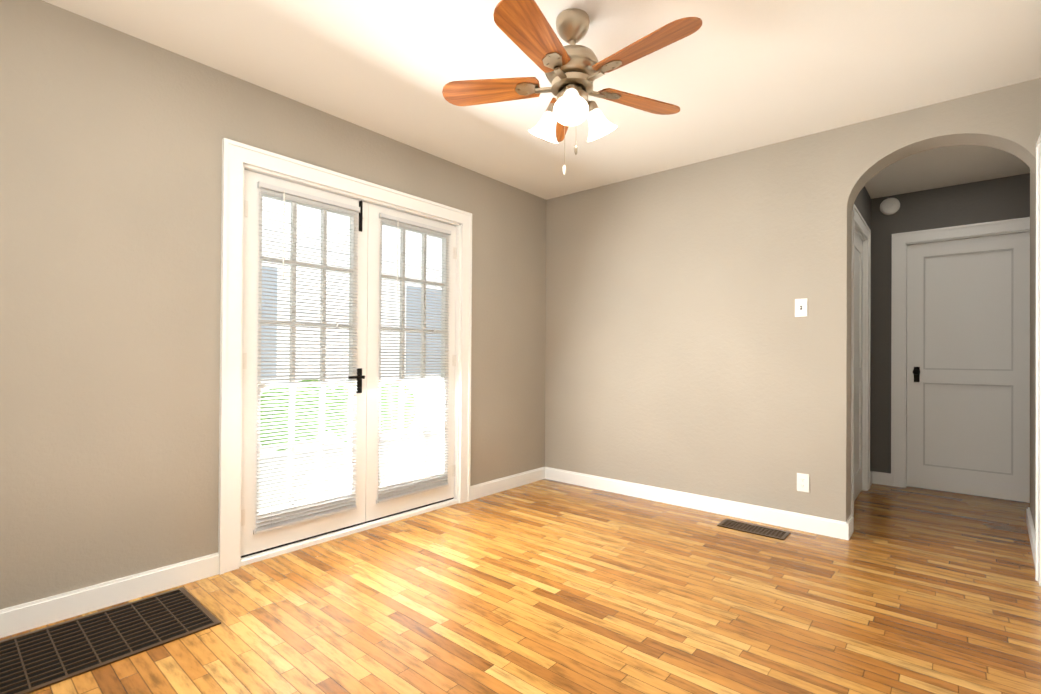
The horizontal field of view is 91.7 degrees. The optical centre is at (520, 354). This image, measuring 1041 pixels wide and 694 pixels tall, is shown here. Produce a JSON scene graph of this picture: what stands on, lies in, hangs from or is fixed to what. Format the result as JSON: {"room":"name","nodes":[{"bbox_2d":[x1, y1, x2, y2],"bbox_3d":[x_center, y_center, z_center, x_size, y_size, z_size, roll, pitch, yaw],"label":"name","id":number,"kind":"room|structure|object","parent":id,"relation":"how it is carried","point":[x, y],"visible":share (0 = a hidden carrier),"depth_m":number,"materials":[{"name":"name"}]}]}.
{"room":"empty living room","nodes":[
{"label":"empty living room","id":0,"kind":"room"},
{"bbox_2d":[0,0,545,609],"bbox_3d":[-1.175,-0.162,3.217,0.180,2.607,4.538,0,0,40],"label":"wall","id":1,"kind":"structure","parent":0,"point":[110,222],"depth_m":2.35,"materials":[{"name":"beige paint"}]},
{"bbox_2d":[0,553,218,637],"bbox_3d":[-2.023,1.075,2.074,0.016,0.108,1.420,0,0,40],"label":"baseboard","id":2,"kind":"structure","parent":1,"relation":"attached to","point":[37,613],"depth_m":2.25,"materials":[{"name":"white paint"}]},
{"bbox_2d":[241,169,367,555],"bbox_3d":[-1.261,0.048,3.025,0.098,2.098,0.780,0,0,40],"label":"french door","id":3,"kind":"structure","parent":1,"relation":"in","point":[291,520],"depth_m":2.97,"materials":[{"name":"white paint"}]},
{"bbox_2d":[218,138,471,574],"bbox_3d":[-1.042,0.015,3.353,0.208,2.255,1.780,0,0,40],"label":"door frame","id":4,"kind":"structure","parent":1,"relation":"attached to","point":[238,158],"depth_m":2.71,"materials":[{"name":"white paint"}]},
{"bbox_2d":[241,497,456,565],"bbox_3d":[-1.061,1.122,3.357,0.178,0.042,1.560,0,0,40],"label":"french door threshold sill","id":5,"kind":"structure","parent":1,"relation":"attached to","point":[257,556],"depth_m":3.15,"materials":[{"name":"white paint"}]},
{"bbox_2d":[365,203,456,520],"bbox_3d":[-0.758,0.054,3.625,0.085,2.098,0.780,0,0,40],"label":"french door","id":6,"kind":"structure","parent":1,"relation":"in","point":[401,493],"depth_m":3.57,"materials":[{"name":"white paint"}]},
{"bbox_2d":[470,467,543,499],"bbox_3d":[-0.094,1.101,4.339,0.016,0.108,0.970,0,0,40],"label":"baseboard","id":7,"kind":"structure","parent":1,"relation":"attached to","point":[480,490],"depth_m":4.29,"materials":[{"name":"white paint"}]},
{"bbox_2d":[544,467,851,539],"bbox_3d":[1.137,1.107,3.941,2.406,0.108,0.016,0,0,40],"label":"baseboard","id":8,"kind":"structure","parent":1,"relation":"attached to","point":[792,520],"depth_m":3.70,"materials":[{"name":"white paint"}]},
{"bbox_2d":[0,479,1040,693],"bbox_3d":[0.988,1.213,2.714,4.130,0.120,6.600,0,0,40],"label":"floor","id":9,"kind":"structure","parent":0,"point":[545,586],"depth_m":2.29,"materials":[{"name":"brown wood"}]},
{"bbox_2d":[0,587,220,693],"bbox_3d":[-1.732,1.127,1.954,0.495,0.006,0.875,0,0,40],"label":"floor vent","id":10,"kind":"object","parent":9,"relation":"in","point":[35,660],"visible":1,"depth_m":2.00,"materials":[{"name":"brown metal"}]},
{"bbox_2d":[717,519,789,539],"bbox_3d":[1.537,1.156,3.344,0.410,0.006,0.170,0,0,40],"label":"floor vent","id":11,"kind":"object","parent":9,"relation":"in","point":[756,529],"visible":1,"depth_m":3.33,"materials":[{"name":"brown metal"}]},
{"bbox_2d":[42,0,1040,199],"bbox_3d":[1.006,-1.514,2.729,4.130,0.120,6.600,0,0,40],"label":"ceiling","id":12,"kind":"structure","parent":0,"point":[728,77],"depth_m":2.57,"materials":[{"name":"white paint"}]},
{"bbox_2d":[442,0,701,174],"bbox_3d":[0.240,-1.118,2.173,1.108,0.688,1.124,0,0,40],"label":"ceiling fan","id":13,"kind":"object","parent":12,"relation":"hanging from","point":[572,71],"visible":1,"depth_m":2.12,"materials":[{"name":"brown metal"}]},
{"bbox_2d":[545,78,1040,521],"bbox_3d":[1.537,-0.141,3.757,3.250,2.607,0.200,0,0,40],"label":"wall","id":14,"kind":"structure","parent":0,"point":[687,350],"depth_m":3.65,"materials":[{"name":"beige paint"}]},
{"bbox_2d":[795,298,806,316],"bbox_3d":[1.855,-0.308,3.343,0.072,0.118,0.019,0,0,40],"label":"switch plate","id":15,"kind":"object","parent":14,"relation":"attached to","point":[800,307],"visible":1,"depth_m":3.34,"materials":[{"name":"white plastic"}]},
{"bbox_2d":[797,473,808,492],"bbox_3d":[1.862,0.847,3.331,0.072,0.118,0.010,0,0,40],"label":"wall outlet plate","id":16,"kind":"object","parent":14,"relation":"attached to","point":[802,482],"visible":1,"depth_m":3.33,"materials":[{"name":"white plastic"}]},
{"bbox_2d":[854,186,873,470],"bbox_3d":[2.669,-0.132,4.114,0.150,2.607,1.812,0,0,40],"label":"wall","id":17,"kind":"structure","parent":0,"point":[863,202],"depth_m":4.63,"materials":[{"name":"grey paint"}]},
{"bbox_2d":[854,231,862,500],"bbox_3d":[2.681,0.091,4.083,0.050,2.145,0.786,0,0,40],"label":"door","id":18,"kind":"structure","parent":17,"relation":"in","point":[858,348],"depth_m":4.23,"materials":[{"name":"white paint"}]},
{"bbox_2d":[851,204,870,515],"bbox_3d":[2.668,0.042,4.094,0.175,2.260,1.000,0,0,40],"label":"door frame","id":19,"kind":"structure","parent":17,"relation":"attached to","point":[859,225],"depth_m":4.36,"materials":[{"name":"white paint"}]},
{"bbox_2d":[870,471,875,485],"bbox_3d":[3.126,1.123,4.526,0.016,0.108,0.270,0,0,40],"label":"baseboard","id":20,"kind":"structure","parent":17,"relation":"attached to","point":[872,473],"depth_m":4.60,"materials":[{"name":"white paint"}]},
{"bbox_2d":[874,173,1029,472],"bbox_3d":[3.820,-0.123,4.217,1.470,2.607,0.162,0,0,40],"label":"wall","id":21,"kind":"structure","parent":0,"point":[998,199],"depth_m":4.47,"materials":[{"name":"grey paint"}]},
{"bbox_2d":[880,198,899,214],"bbox_3d":[3.316,-1.332,4.539,0.150,0.150,0.046,0,0,40],"label":"smoke detector","id":22,"kind":"object","parent":21,"relation":"attached to","point":[889,206],"visible":1,"depth_m":4.53,"materials":[{"name":"white plastic"}]},
{"bbox_2d":[891,217,1029,487],"bbox_3d":[3.757,0.053,4.259,1.010,2.255,0.175,0,0,40],"label":"door frame","id":23,"kind":"structure","parent":21,"relation":"attached to","point":[900,241],"depth_m":4.48,"materials":[{"name":"white paint"}]},
{"bbox_2d":[906,232,1029,502],"bbox_3d":[3.725,0.101,4.222,0.796,2.140,0.113,0,0,40],"label":"end door","id":24,"kind":"structure","parent":21,"relation":"in","point":[968,366],"depth_m":4.23,"materials":[{"name":"white paint"}]},
{"bbox_2d":[1030,169,1035,527],"bbox_3d":[1.782,-0.153,1.377,0.210,2.607,5.570,0,0,40],"label":"wall","id":25,"kind":"structure","parent":0,"point":[1032,339],"depth_m":3.25,"materials":[{"name":"beige paint"}]},
{"bbox_2d":[1026,507,1034,563],"bbox_3d":[3.107,1.115,3.063,0.076,0.108,1.263,0,0,40],"label":"baseboard","id":26,"kind":"structure","parent":25,"relation":"attached to","point":[1031,530],"depth_m":3.12,"materials":[{"name":"white paint"}]},
{"bbox_2d":[1035,133,1040,585],"bbox_3d":[2.355,0.034,2.230,0.025,2.250,0.995,0,0,40],"label":"door frame","id":27,"kind":"structure","parent":25,"relation":"attached to","point":[1038,145],"depth_m":2.59,"materials":[{"name":"white paint"}]},
{"label":"outside","id":28,"kind":"structure","parent":0,"visible":0},
{"bbox_2d":[260,197,441,508],"bbox_3d":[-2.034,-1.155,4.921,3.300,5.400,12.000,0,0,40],"label":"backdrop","id":29,"kind":"structure","parent":28,"point":[341,232],"depth_m":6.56,"materials":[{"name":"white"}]}
]}

